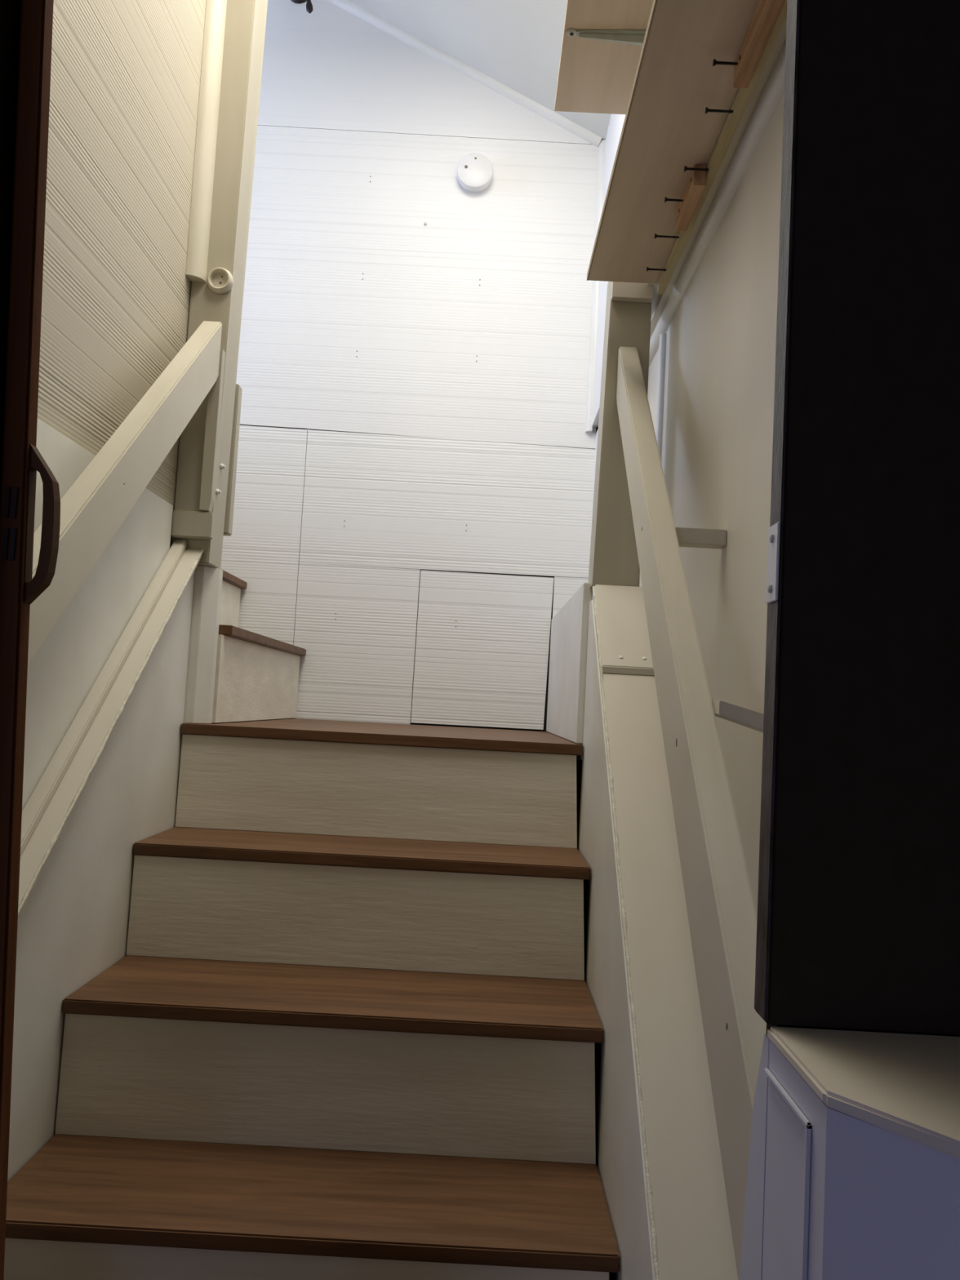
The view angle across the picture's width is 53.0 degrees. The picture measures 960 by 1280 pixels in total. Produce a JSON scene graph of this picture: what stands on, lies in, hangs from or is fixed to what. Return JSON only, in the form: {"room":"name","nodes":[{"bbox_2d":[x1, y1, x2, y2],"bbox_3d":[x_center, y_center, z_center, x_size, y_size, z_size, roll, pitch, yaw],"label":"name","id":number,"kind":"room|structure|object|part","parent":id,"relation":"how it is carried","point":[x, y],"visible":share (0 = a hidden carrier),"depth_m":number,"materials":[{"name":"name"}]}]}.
{"room":"staircase","nodes":[
{"label":"staircase","id":0,"kind":"room"},
{"bbox_2d":[0,0,60,1279],"bbox_3d":[-0.440,0.020,0.631,0.352,2.000,0.060,3,-4,0],"label":"door","id":1,"kind":"structure","parent":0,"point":[25,25],"depth_m":0.66,"materials":[{"name":"brown wood"}]},
{"bbox_3d":[-0.302,-0.080,0.661,0.023,0.114,0.010,3,-4,0],"label":"handle","id":2,"kind":"part","parent":1,"relation":"part of","materials":[{"name":"brown plastic"}]},
{"bbox_2d":[37,0,206,548],"bbox_3d":[-0.589,-0.510,1.294,0.035,3.150,1.230,3,-4,0],"label":"wall","id":3,"kind":"structure","parent":0,"point":[126,74],"depth_m":1.49,"materials":[{"name":"beige wood"}]},
{"bbox_2d":[22,417,173,810],"bbox_3d":[-0.607,0.236,1.206,0.008,1.054,1.115,3,-4,0],"label":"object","id":4,"kind":"structure","parent":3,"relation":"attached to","point":[61,674],"depth_m":1.41,"materials":[{"name":"grey paint"}]},
{"bbox_2d":[186,0,226,281],"bbox_3d":[-0.508,-1.347,1.883,0.030,1.316,0.030,3,-4,0],"label":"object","id":5,"kind":"structure","parent":3,"relation":"attached to","point":[215,10],"depth_m":1.85,"materials":[{"name":"beige paint"}]},
{"bbox_2d":[220,0,598,759],"bbox_3d":[-0.905,-0.560,2.789,2.700,3.400,0.053,3,-4,0],"label":"wall","id":6,"kind":"structure","parent":0,"point":[413,507],"depth_m":2.78,"materials":[{"name":"wood"}]},
{"bbox_3d":[-1.401,-0.132,2.742,1.756,1.088,0.009,3,-4,0],"label":"panel","id":7,"kind":"part","parent":6,"relation":"part of","materials":[{"name":"white wood"}]},
{"bbox_2d":[290,0,312,13],"bbox_3d":[-0.514,-1.878,2.815,0.058,0.161,0.134,6,-5,-34],"label":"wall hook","id":8,"kind":"object","parent":6,"relation":"attached to","point":[308,4],"visible":1,"depth_m":2.76,"materials":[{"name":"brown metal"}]},
{"bbox_3d":[-0.517,-1.867,2.795,0.032,0.137,0.106,6,-5,-37],"label":"arm","id":9,"kind":"part","parent":8,"relation":"part of","materials":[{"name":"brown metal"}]},
{"bbox_3d":[-0.355,0.010,2.730,0.346,0.442,0.009,3,-4,0],"label":"panel","id":10,"kind":"part","parent":6,"relation":"part of","materials":[{"name":"white wood"}]},
{"bbox_3d":[-0.935,-1.079,2.806,2.585,0.926,0.009,3,-4,0],"label":"panel","id":11,"kind":"part","parent":6,"relation":"part of","materials":[{"name":"white wood"}]},
{"bbox_3d":[-0.905,-1.866,2.860,2.562,0.690,0.009,3,-4,0],"label":"panel","id":12,"kind":"part","parent":6,"relation":"part of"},
{"bbox_3d":[-0.092,-0.392,2.757,0.828,0.389,0.009,3,-4,0],"label":"panel","id":13,"kind":"part","parent":6,"relation":"part of","materials":[{"name":"white wood"}]},
{"bbox_2d":[327,0,602,146],"bbox_3d":[-0.310,-1.831,2.841,1.371,0.699,0.020,3,-4,0],"label":"trim","id":14,"kind":"structure","parent":6,"relation":"attached to","point":[348,6],"depth_m":2.83,"materials":[{"name":"white wood"}]},
{"bbox_2d":[457,152,493,192],"bbox_3d":[-0.015,-1.360,2.799,0.106,0.106,0.038,3,-4,0],"label":"smoke detector","id":15,"kind":"object","parent":6,"relation":"attached to","point":[474,170],"visible":1,"depth_m":2.78,"materials":[{"name":"white plastic"}]},
{"bbox_3d":[0.008,0.027,2.728,0.382,0.434,0.009,3,-4,0],"label":"panel","id":16,"kind":"part","parent":6,"relation":"part of","materials":[{"name":"white wood"}]},
{"bbox_3d":[0.257,-0.089,2.735,0.099,0.178,0.009,3,-4,0],"label":"panel","id":17,"kind":"part","parent":6,"relation":"part of","materials":[{"name":"white wood"}]},
{"bbox_2d":[585,139,605,432],"bbox_3d":[0.334,-1.029,2.786,0.018,0.864,0.018,3,-4,0],"label":"trim","id":18,"kind":"structure","parent":6,"relation":"attached to","point":[601,159],"depth_m":2.77,"materials":[{"name":"white wood"}]},
{"bbox_2d":[349,0,611,140],"bbox_3d":[-0.839,-1.919,1.812,2.700,0.780,2.109,3,-4,0],"label":"ceiling","id":19,"kind":"structure","parent":0,"point":[516,43],"depth_m":2.68,"materials":[{"name":"paint"}]},
{"bbox_2d":[581,88,738,759],"bbox_3d":[0.327,-0.204,1.707,0.068,2.694,2.059,3,-4,0],"label":"wall","id":20,"kind":"structure","parent":0,"point":[615,124],"depth_m":2.65,"materials":[{"name":"white paint"}]},
{"bbox_2d":[554,0,653,114],"bbox_3d":[0.232,-0.941,1.292,0.194,0.215,1.050,3,-4,0],"label":"shelf","id":21,"kind":"object","parent":20,"relation":"attached to","point":[602,40],"visible":0.75,"depth_m":1.66,"materials":[{"name":"brown wood"}]},
{"bbox_2d":[586,0,759,284],"bbox_3d":[0.264,-0.710,1.252,0.132,0.013,1.082,3,-4,0],"label":"shelf","id":22,"kind":"object","parent":20,"relation":"attached to","point":[667,128],"visible":1,"depth_m":1.31,"materials":[{"name":"brown wood"}]},
{"bbox_2d":[675,164,706,231],"bbox_3d":[0.319,-0.670,1.462,0.019,0.032,0.137,3,-4,0],"label":"wood block","id":23,"kind":"object","parent":22,"relation":"attached to","point":[696,184],"visible":1,"depth_m":1.44,"materials":[{"name":"brown wood"}]},
{"bbox_2d":[664,196,683,202],"bbox_3d":[0.303,-0.672,1.471,0.040,0.008,0.008,3,-4,0],"label":"screw","id":24,"kind":"object","parent":23,"relation":"attached to","point":[666,199],"visible":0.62,"depth_m":1.47,"materials":[{"name":"black metal"}]},
{"bbox_2d":[649,16,786,337],"bbox_3d":[0.365,-0.693,1.445,0.032,0.016,1.470,3,-4,0],"label":"trim","id":25,"kind":"structure","parent":20,"relation":"attached to","point":[781,37],"depth_m":1.39,"materials":[{"name":"paint"}]},
{"bbox_2d":[657,0,786,294],"bbox_3d":[0.335,-0.690,1.252,0.013,0.018,1.085,3,-4,0],"label":"wall strip","id":26,"kind":"object","parent":20,"relation":"attached to","point":[741,100],"visible":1,"depth_m":1.32,"materials":[{"name":"brown wood"}]},
{"bbox_2d":[646,266,666,271],"bbox_3d":[0.315,-0.656,1.703,0.040,0.008,0.008,3,-4,0],"label":"screw","id":27,"kind":"object","parent":26,"relation":"attached to","point":[647,268],"visible":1,"depth_m":1.70,"materials":[{"name":"black metal"}]},
{"bbox_2d":[654,233,679,238],"bbox_3d":[0.308,-0.664,1.584,0.040,0.008,0.008,3,-4,0],"label":"screw","id":28,"kind":"object","parent":26,"relation":"attached to","point":[655,234],"visible":1,"depth_m":1.58,"materials":[{"name":"black metal"}]},
{"bbox_2d":[684,165,708,171],"bbox_3d":[0.315,-0.678,1.385,0.040,0.008,0.008,3,-4,0],"label":"screw","id":29,"kind":"object","parent":26,"relation":"attached to","point":[686,168],"visible":1,"depth_m":1.38,"materials":[{"name":"black metal"}]},
{"bbox_2d":[705,106,733,113],"bbox_3d":[0.313,-0.687,1.249,0.040,0.008,0.008,3,-4,0],"label":"screw","id":30,"kind":"object","parent":26,"relation":"attached to","point":[707,109],"visible":1,"depth_m":1.25,"materials":[{"name":"black metal"}]},
{"bbox_2d":[733,0,785,88],"bbox_3d":[0.318,-0.703,0.973,0.019,0.032,0.407,3,-4,0],"label":"wood block","id":31,"kind":"object","parent":20,"relation":"attached to","point":[766,15],"visible":0.95,"depth_m":1.10,"materials":[{"name":"brown wood"}]},
{"bbox_2d":[712,58,737,66],"bbox_3d":[0.301,-0.694,1.157,0.040,0.008,0.008,3,-4,0],"label":"screw","id":32,"kind":"object","parent":31,"relation":"attached to","point":[715,62],"visible":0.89,"depth_m":1.16,"materials":[{"name":"black metal"}]},
{"bbox_2d":[639,93,784,914],"bbox_3d":[0.352,0.219,1.385,0.040,1.810,1.505,3,-4,0],"label":"wall","id":33,"kind":"structure","parent":0,"point":[718,415],"depth_m":1.35,"materials":[{"name":"paint"}]},
{"bbox_2d":[655,333,666,459],"bbox_3d":[0.343,-0.039,1.925,0.012,1.176,0.012,3,-4,0],"label":"trim","id":34,"kind":"structure","parent":33,"relation":"attached to","point":[662,348],"depth_m":1.95,"materials":[{"name":"white wood"}]},
{"bbox_2d":[675,527,726,549],"bbox_3d":[0.314,-0.146,1.383,0.074,0.023,0.030,3,-4,0],"label":"block","id":35,"kind":"object","parent":33,"relation":"attached to","point":[686,537],"visible":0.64,"depth_m":1.37,"materials":[{"name":"beige paint"}]},
{"bbox_2d":[648,39,786,366],"bbox_3d":[0.370,-0.675,1.443,0.020,0.020,1.468,3,-4,0],"label":"trim","id":36,"kind":"structure","parent":33,"relation":"attached to","point":[773,91],"depth_m":1.43,"materials":[{"name":"white wood"}]},
{"bbox_2d":[711,700,764,733],"bbox_3d":[0.300,0.088,1.076,0.074,0.038,0.040,3,-4,0],"label":"block","id":37,"kind":"object","parent":33,"relation":"attached to","point":[753,720],"visible":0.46,"depth_m":1.06,"materials":[{"name":"beige paint"}]},
{"bbox_2d":[756,0,959,1036],"bbox_3d":[0.050,-0.399,0.656,2.450,2.910,0.026,3,-4,0],"label":"wall","id":38,"kind":"structure","parent":0,"point":[865,920],"depth_m":0.62,"materials":[{"name":"black"}]},
{"bbox_2d":[754,0,799,1021],"bbox_3d":[0.208,-0.363,0.649,0.006,1.206,0.025,3,-4,0],"label":"trim","id":39,"kind":"structure","parent":38,"relation":"attached to","point":[775,531],"depth_m":0.63,"materials":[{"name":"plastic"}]},
{"bbox_3d":[0.191,-0.050,0.626,0.002,0.051,0.022,3,-4,0],"label":"strike plate","id":40,"kind":"part","parent":39,"relation":"part of","materials":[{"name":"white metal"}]},
{"bbox_3d":[-0.003,1.051,0.329,2.500,0.030,4.800,3,-4,0],"label":"floor","id":41,"kind":"structure","parent":0,"visible":0},
{"bbox_2d":[7,539,204,1181],"bbox_3d":[-0.587,0.417,1.222,0.065,1.292,1.172,3,-4,0],"label":"stair stringer","id":42,"kind":"object","parent":41,"relation":"on","point":[110,784],"visible":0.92,"depth_m":1.43,"materials":[{"name":"grey paint"}]},
{"bbox_2d":[4,718,620,1279],"bbox_3d":[-0.209,0.649,1.786,0.764,0.947,1.782,3,-4,0],"label":"staircase","id":43,"kind":"structure","parent":41,"relation":"on","point":[348,1026],"depth_m":1.34,"materials":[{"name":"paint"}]},
{"bbox_2d":[170,0,267,723],"bbox_3d":[-0.499,-0.909,1.919,0.091,2.145,0.147,3,-4,0],"label":"post","id":44,"kind":"object","parent":43,"relation":"on","point":[202,514],"visible":0.78,"depth_m":1.86,"materials":[{"name":"beige paint"}]},
{"bbox_2d":[27,320,222,665],"bbox_3d":[-0.536,-0.113,1.240,0.038,1.060,1.097,3,-4,0],"label":"handrail","id":45,"kind":"object","parent":44,"relation":"attached to","point":[95,507],"visible":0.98,"depth_m":1.38,"materials":[{"name":"beige paint"}]},
{"bbox_2d":[207,267,233,293],"bbox_3d":[-0.499,-0.691,1.845,0.050,0.050,0.015,3,-4,0],"label":"round fitting","id":46,"kind":"object","parent":44,"relation":"attached to","point":[220,280],"visible":1,"depth_m":1.84,"materials":[{"name":"beige paint"}]},
{"bbox_2d":[212,568,306,723],"bbox_3d":[-0.940,-0.290,2.331,0.925,0.918,0.830,3,-4,0],"label":"staircase","id":47,"kind":"structure","parent":43,"relation":"on","point":[257,675],"depth_m":2.23,"materials":[{"name":"paint"}]},
{"bbox_2d":[546,582,592,743],"bbox_3d":[0.202,0.069,2.280,0.018,0.318,0.875,3,-4,0],"label":"board","id":48,"kind":"object","parent":43,"relation":"on","point":[570,625],"visible":0.8,"depth_m":2.06,"materials":[{"name":"grey paint"}]},
{"bbox_2d":[577,584,737,1279],"bbox_3d":[0.224,0.479,1.220,0.096,1.255,1.180,3,-4,0],"label":"stair stringer","id":49,"kind":"object","parent":41,"relation":"on","point":[659,1159],"visible":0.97,"depth_m":1.23,"materials":[{"name":"grey paint"}]},
{"bbox_3d":[0.184,0.495,1.219,0.015,1.219,1.180,3,-4,0],"label":"panel","id":50,"kind":"part","parent":49,"relation":"part of","materials":[{"name":"grey paint"}]},
{"bbox_2d":[587,281,653,588],"bbox_3d":[0.273,-0.408,1.865,0.090,0.624,0.103,3,-4,0],"label":"post","id":51,"kind":"object","parent":49,"relation":"on","point":[613,558],"visible":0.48,"depth_m":1.83,"materials":[{"name":"beige paint"}]},
{"bbox_2d":[616,346,766,1279],"bbox_3d":[0.248,0.028,1.235,0.037,1.257,1.128,3,-4,0],"label":"handrail","id":52,"kind":"object","parent":51,"relation":"attached to","point":[722,912],"visible":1,"depth_m":0.99,"materials":[{"name":"beige paint"}]},
{"bbox_2d":[738,1026,959,1279],"bbox_3d":[0.537,0.656,0.376,0.766,0.822,0.487,3,-4,0],"label":"base cabinet","id":53,"kind":"object","parent":41,"relation":"on","point":[854,1166],"visible":1,"depth_m":0.50,"materials":[{"name":"paint"}]},
{"bbox_3d":[0.158,0.609,0.532,0.003,0.696,0.081,3,-4,1],"label":"moulding","id":54,"kind":"part","parent":53,"relation":"part of","materials":[{"name":"paint"}]},
{"bbox_3d":[0.309,0.602,0.286,0.003,0.692,0.342,6,-5,-39],"label":"moulding","id":55,"kind":"part","parent":53,"relation":"part of","materials":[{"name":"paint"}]}
]}

